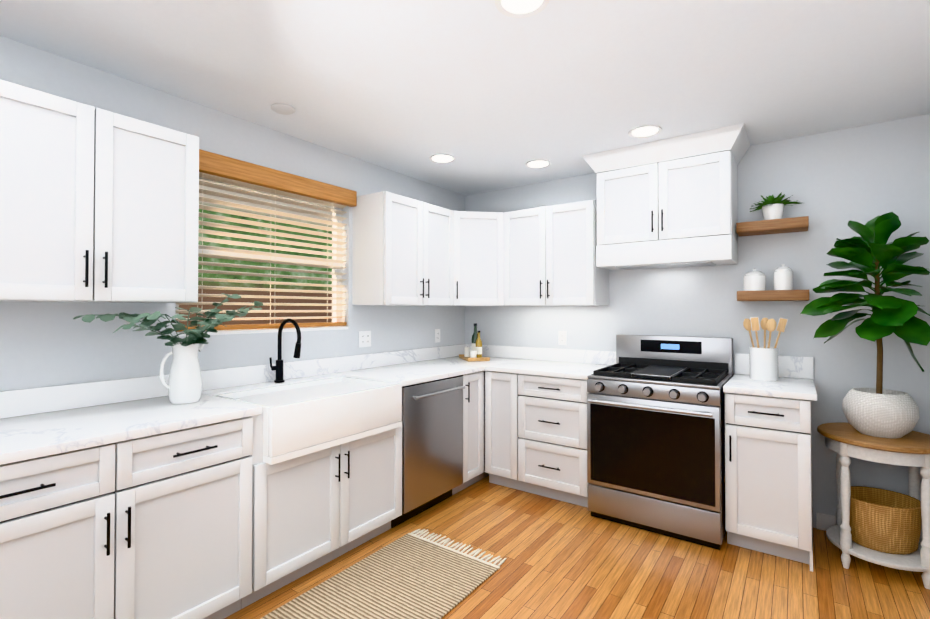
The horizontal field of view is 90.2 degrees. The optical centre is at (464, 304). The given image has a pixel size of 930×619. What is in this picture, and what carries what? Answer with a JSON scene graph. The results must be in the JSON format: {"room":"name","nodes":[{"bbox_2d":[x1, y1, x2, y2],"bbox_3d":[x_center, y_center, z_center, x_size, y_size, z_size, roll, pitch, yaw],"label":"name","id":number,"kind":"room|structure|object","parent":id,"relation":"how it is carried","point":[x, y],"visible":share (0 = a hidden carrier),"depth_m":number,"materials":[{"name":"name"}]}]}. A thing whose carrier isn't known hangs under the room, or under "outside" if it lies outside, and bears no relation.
{"room":"kitchen","nodes":[
{"label":"kitchen","id":0,"kind":"room"},
{"bbox_2d":[0,35,464,390],"bbox_3d":[-1.559,0.154,2.305,0.120,2.420,5.200,0,-1,36],"label":"wall","id":1,"kind":"structure","parent":0,"point":[44,344],"depth_m":2.34,"materials":[{"name":"grey paint"}]},
{"bbox_2d":[0,80,198,302],"bbox_3d":[-1.575,-0.391,1.900,0.328,0.760,0.783,0,-1,36],"label":"upper cabinet","id":2,"kind":"object","parent":1,"relation":"attached to","point":[97,204],"depth_m":1.80,"materials":[{"name":"white wood"}]},
{"bbox_2d":[0,344,463,419],"bbox_3d":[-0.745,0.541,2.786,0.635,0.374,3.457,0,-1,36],"label":"backsplash","id":3,"kind":"structure","parent":1,"relation":"attached to","point":[21,402],"depth_m":2.44,"materials":[{"name":"white stone"}]},
{"bbox_2d":[175,177,347,336],"bbox_3d":[-1.185,-0.280,2.830,0.114,0.900,1.110,0,-1,36],"label":"window","id":4,"kind":"structure","parent":1,"relation":"in","point":[246,331],"depth_m":2.94,"materials":[{"name":"white"}]},
{"bbox_2d":[176,149,356,331],"bbox_3d":[-1.143,-0.326,2.797,0.117,0.939,1.165,0,-1,36],"label":"window blinds","id":5,"kind":"object","parent":4,"relation":"attached to","point":[220,168],"visible":0.67,"depth_m":2.77,"materials":[{"name":"brown wood"}]},
{"bbox_2d":[359,331,370,346],"bbox_3d":[-0.724,0.252,3.360,0.008,0.116,0.115,0,-1,36],"label":"outlet","id":6,"kind":"object","parent":1,"relation":"attached to","point":[364,338],"visible":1,"depth_m":3.36,"materials":[{"name":"white plastic"}]},
{"bbox_2d":[352,191,451,305],"bbox_3d":[-0.414,-0.372,3.494,0.363,0.760,0.805,0,-1,36],"label":"upper cabinet","id":7,"kind":"object","parent":1,"relation":"attached to","point":[402,246],"depth_m":3.25,"materials":[{"name":"white wood"}]},
{"bbox_2d":[435,329,439,342],"bbox_3d":[-0.238,0.275,4.039,0.008,0.116,0.072,0,-1,36],"label":"outlet","id":8,"kind":"object","parent":1,"relation":"attached to","point":[437,335],"visible":1,"depth_m":4.03,"materials":[{"name":"white plastic"}]},
{"bbox_2d":[452,210,507,305],"bbox_3d":[0.080,-0.367,3.921,0.669,0.760,0.669,0,-1,36],"label":"upper cabinet","id":9,"kind":"object","parent":1,"relation":"attached to","point":[479,239],"depth_m":3.74,"materials":[{"name":"white wood"}]},
{"bbox_2d":[268,384,403,455],"bbox_3d":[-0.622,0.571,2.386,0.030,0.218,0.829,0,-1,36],"label":"farmhouse sink","id":10,"kind":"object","parent":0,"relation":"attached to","point":[299,424],"depth_m":2.30,"materials":[{"name":"white ceramic"}]},
{"bbox_2d":[0,0,929,195],"bbox_3d":[-0.217,-1.117,1.361,3.420,0.100,5.440,0,-1,36],"label":"ceiling","id":11,"kind":"structure","parent":0,"point":[487,95],"depth_m":2.07,"materials":[{"name":"white paint"}]},
{"bbox_2d":[271,104,294,114],"bbox_3d":[-0.979,-1.047,2.495,0.124,0.012,0.124,0,-1,36],"label":"detector","id":12,"kind":"object","parent":11,"relation":"attached to","point":[284,109],"visible":1,"depth_m":2.48,"materials":[{"name":"white plastic"}]},
{"bbox_2d":[429,154,455,162],"bbox_3d":[-0.162,-1.040,3.312,0.190,0.006,0.190,0,-1,36],"label":"recessed light","id":13,"kind":"object","parent":11,"relation":"in","point":[441,158],"visible":1,"depth_m":3.31,"materials":[{"name":"white"}]},
{"bbox_2d":[495,0,548,17],"bbox_3d":[0.199,-1.060,1.615,0.190,0.006,0.190,0,-1,36],"label":"recessed light","id":14,"kind":"object","parent":11,"relation":"in","point":[519,8],"visible":1,"depth_m":1.65,"materials":[{"name":"white"}]},
{"bbox_2d":[525,160,550,167],"bbox_3d":[0.542,-1.039,3.436,0.190,0.006,0.190,0,-1,36],"label":"recessed light","id":15,"kind":"object","parent":11,"relation":"in","point":[538,164],"visible":0.98,"depth_m":3.44,"materials":[{"name":"white"}]},
{"bbox_2d":[628,125,661,137],"bbox_3d":[1.090,-1.046,2.810,0.190,0.006,0.190,0,-1,36],"label":"recessed light","id":16,"kind":"object","parent":11,"relation":"in","point":[644,131],"visible":1,"depth_m":2.81,"materials":[{"name":"white"}]},
{"bbox_2d":[224,476,929,618],"bbox_3d":[-0.217,1.402,1.330,3.420,0.100,5.440,0,-1,36],"label":"floor","id":17,"kind":"structure","parent":0,"point":[565,560],"depth_m":2.34,"materials":[{"name":"brown wood"}]},
{"bbox_2d":[0,408,271,618],"bbox_3d":[-1.447,0.920,1.815,0.618,0.876,1.067,0,-1,36],"label":"base cabinet","id":18,"kind":"object","parent":17,"relation":"on","point":[232,490],"depth_m":1.69,"materials":[{"name":"white wood"}]},
{"bbox_2d":[0,356,511,467],"bbox_3d":[-0.746,0.476,2.788,0.632,0.034,3.457,0,-1,36],"label":"countertop","id":19,"kind":"structure","parent":18,"relation":"on","point":[39,435],"depth_m":1.86,"materials":[{"name":"white stone"}]},
{"bbox_2d":[73,293,262,403],"bbox_3d":[-1.242,0.195,2.057,0.507,0.509,0.725,0,-1,36],"label":"pitcher","id":20,"kind":"object","parent":19,"relation":"on","point":[183,385],"visible":1,"depth_m":2.09,"materials":[{"name":"white ceramic"}]},
{"bbox_2d":[270,318,300,382],"bbox_3d":[-1.033,0.268,2.654,0.229,0.375,0.104,0,-1,36],"label":"faucet","id":21,"kind":"object","parent":19,"relation":"on","point":[278,367],"visible":1,"depth_m":2.70,"materials":[{"name":"black metal"}]},
{"bbox_2d":[459,323,489,361],"bbox_3d":[0.077,0.319,3.973,0.190,0.306,0.316,0,-1,-14],"label":"tray","id":22,"kind":"object","parent":19,"relation":"on","point":[473,352],"visible":1,"depth_m":3.92,"materials":[{"name":"brown wood"}]},
{"bbox_2d":[236,380,401,591],"bbox_3d":[-0.916,0.929,2.557,0.618,0.876,1.002,0,-1,36],"label":"base cabinet","id":23,"kind":"object","parent":17,"relation":"on","point":[329,503],"depth_m":2.40,"materials":[{"name":"white wood"}]},
{"bbox_2d":[268,420,401,463],"bbox_3d":[-0.825,0.726,2.530,0.530,0.088,0.829,0,-1,36],"label":"trim","id":24,"kind":"structure","parent":23,"relation":"attached to","point":[387,427],"depth_m":2.31,"materials":[{"name":"white wood"}]},
{"bbox_2d":[260,529,505,618],"bbox_3d":[-0.700,1.351,1.704,0.630,0.015,2.346,0,-1,36],"label":"jute runner rug","id":25,"kind":"object","parent":17,"relation":"on","point":[411,575],"visible":0.98,"depth_m":2.24,"materials":[{"name":"beige carpet"}]},
{"bbox_2d":[391,375,464,527],"bbox_3d":[-0.409,0.937,3.189,0.652,0.874,0.606,0,-1,36],"label":"dishwasher","id":26,"kind":"object","parent":17,"relation":"on","point":[432,443],"visible":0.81,"depth_m":2.99,"materials":[{"name":"silver metal"}]},
{"bbox_2d":[484,368,588,506],"bbox_3d":[0.629,0.940,3.506,0.831,0.876,0.680,0,-1,36],"label":"base cabinet","id":27,"kind":"object","parent":17,"relation":"on","point":[537,424],"depth_m":3.26,"materials":[{"name":"white wood"}]},
{"bbox_2d":[484,360,613,375],"bbox_3d":[0.659,0.484,3.520,0.800,0.034,0.633,0,-1,36],"label":"countertop","id":28,"kind":"structure","parent":27,"relation":"on","point":[545,367],"depth_m":3.42,"materials":[{"name":"white stone"}]},
{"bbox_2d":[587,334,732,549],"bbox_3d":[1.270,0.797,3.014,0.758,1.150,0.731,0,-1,36],"label":"gas range","id":29,"kind":"object","parent":17,"relation":"on","point":[655,433],"visible":0.96,"depth_m":2.78,"materials":[{"name":"silver metal"}]},
{"bbox_2d":[723,388,815,571],"bbox_3d":[1.783,0.931,2.718,0.392,0.876,0.619,0,-1,36],"label":"base cabinet","id":30,"kind":"object","parent":17,"relation":"on","point":[769,501],"depth_m":2.47,"materials":[{"name":"white wood"}]},
{"bbox_2d":[724,372,815,399],"bbox_3d":[1.787,0.475,2.713,0.418,0.034,0.633,0,-1,36],"label":"countertop","id":31,"kind":"structure","parent":30,"relation":"on","point":[786,387],"depth_m":2.54,"materials":[{"name":"white stone"}]},
{"bbox_2d":[743,317,787,380],"bbox_3d":[1.831,0.267,2.828,0.233,0.382,0.151,0,-1,36],"label":"utensil crock","id":32,"kind":"object","parent":31,"relation":"on","point":[764,363],"visible":1,"depth_m":2.79,"materials":[{"name":"white ceramic"}]},
{"bbox_2d":[817,422,929,588],"bbox_3d":[2.188,1.026,2.443,0.524,0.680,0.524,0,-1,36],"label":"round side table","id":33,"kind":"object","parent":17,"relation":"on","point":[845,441],"visible":0.75,"depth_m":2.34,"materials":[{"name":"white wood"}]},
{"bbox_2d":[800,212,929,437],"bbox_3d":[2.093,0.100,2.440,0.537,1.170,0.552,0,-1,36],"label":"plant","id":34,"kind":"object","parent":33,"relation":"on","point":[879,411],"visible":1,"depth_m":2.39,"materials":[{"name":"green plant"}]},
{"bbox_2d":[849,486,921,553],"bbox_3d":[2.188,1.137,2.441,0.332,0.245,0.296,0,-1,36],"label":"wicker basket","id":35,"kind":"object","parent":33,"relation":"on","point":[885,521],"visible":0.85,"depth_m":2.35,"materials":[{"name":"brown wicker"}]},
{"bbox_2d":[465,114,929,533],"bbox_3d":[1.330,0.168,3.509,3.420,2.420,0.120,0,-1,36],"label":"wall","id":36,"kind":"structure","parent":0,"point":[834,182],"depth_m":2.88,"materials":[{"name":"grey paint"}]},
{"bbox_2d":[508,200,611,305],"bbox_3d":[0.684,-0.370,3.677,0.802,0.760,0.363,0,-1,36],"label":"upper cabinet","id":37,"kind":"object","parent":36,"relation":"attached to","point":[553,261],"depth_m":3.51,"materials":[{"name":"white wood"}]},
{"bbox_2d":[558,331,566,344],"bbox_3d":[0.800,0.277,3.807,0.072,0.116,0.008,0,-1,36],"label":"outlet","id":38,"kind":"object","parent":36,"relation":"attached to","point":[562,337],"visible":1,"depth_m":3.80,"materials":[{"name":"white plastic"}]},
{"bbox_2d":[464,344,813,379],"bbox_3d":[1.074,0.401,3.601,2.609,0.135,0.019,0,-1,36],"label":"backsplash","id":39,"kind":"structure","parent":36,"relation":"attached to","point":[800,366],"depth_m":3.65,"materials":[{"name":"white stone"}]},
{"bbox_2d":[592,128,739,251],"bbox_3d":[1.370,-0.729,3.181,0.830,0.629,0.379,0,-1,36],"label":"upper cabinet","id":40,"kind":"object","parent":36,"relation":"attached to","point":[681,192],"depth_m":2.99,"materials":[{"name":"white wood"}]},
{"bbox_2d":[736,216,808,236],"bbox_3d":[1.917,-0.483,2.896,0.367,0.062,0.203,0,-1,36],"label":"wood shelf","id":41,"kind":"object","parent":36,"relation":"attached to","point":[778,226],"visible":1,"depth_m":2.83,"materials":[{"name":"brown wood"}]},
{"bbox_2d":[750,192,801,219],"bbox_3d":[1.918,-0.602,2.862,0.284,0.174,0.222,0,-1,36],"label":"potted plant","id":42,"kind":"object","parent":41,"relation":"on","point":[771,207],"visible":1,"depth_m":2.85,"materials":[{"name":"white ceramic"}]},
{"bbox_2d":[737,290,808,300],"bbox_3d":[1.917,-0.053,2.891,0.367,0.062,0.203,0,-1,36],"label":"wood shelf","id":43,"kind":"object","parent":36,"relation":"attached to","point":[781,295],"visible":1,"depth_m":2.81,"materials":[{"name":"brown wood"}]},
{"bbox_2d":[743,268,765,290],"bbox_3d":[1.840,-0.157,2.945,0.121,0.145,0.121,0,-1,27],"label":"ceramic canister","id":44,"kind":"object","parent":43,"relation":"on","point":[754,280],"depth_m":2.90,"materials":[{"name":"white ceramic"}]},
{"bbox_2d":[773,264,792,289],"bbox_3d":[1.962,-0.168,2.858,0.101,0.165,0.101,0,-1,27],"label":"ceramic canister","id":45,"kind":"object","parent":43,"relation":"on","point":[782,276],"depth_m":2.82,"materials":[{"name":"white ceramic"}]},
{"label":"outside","id":46,"kind":"structure","parent":0,"visible":0},
{"bbox_2d":[179,179,332,325],"bbox_3d":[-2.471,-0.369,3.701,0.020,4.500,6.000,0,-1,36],"label":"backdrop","id":47,"kind":"structure","parent":46,"point":[244,292],"depth_m":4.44,"materials":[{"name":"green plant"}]},
{"bbox_3d":[1.125,0.131,0.386,0.120,2.420,5.200,0,-1,36],"label":"wall","id":48,"kind":"structure","parent":0,"visible":0},
{"bbox_2d":[816,512,922,542],"bbox_3d":[0.856,1.293,0.564,0.539,0.100,5.198,0,-1,36],"label":"baseboard","id":49,"kind":"structure","parent":48,"relation":"attached to","point":[824,522],"depth_m":2.80,"materials":[{"name":"white"}]}
]}

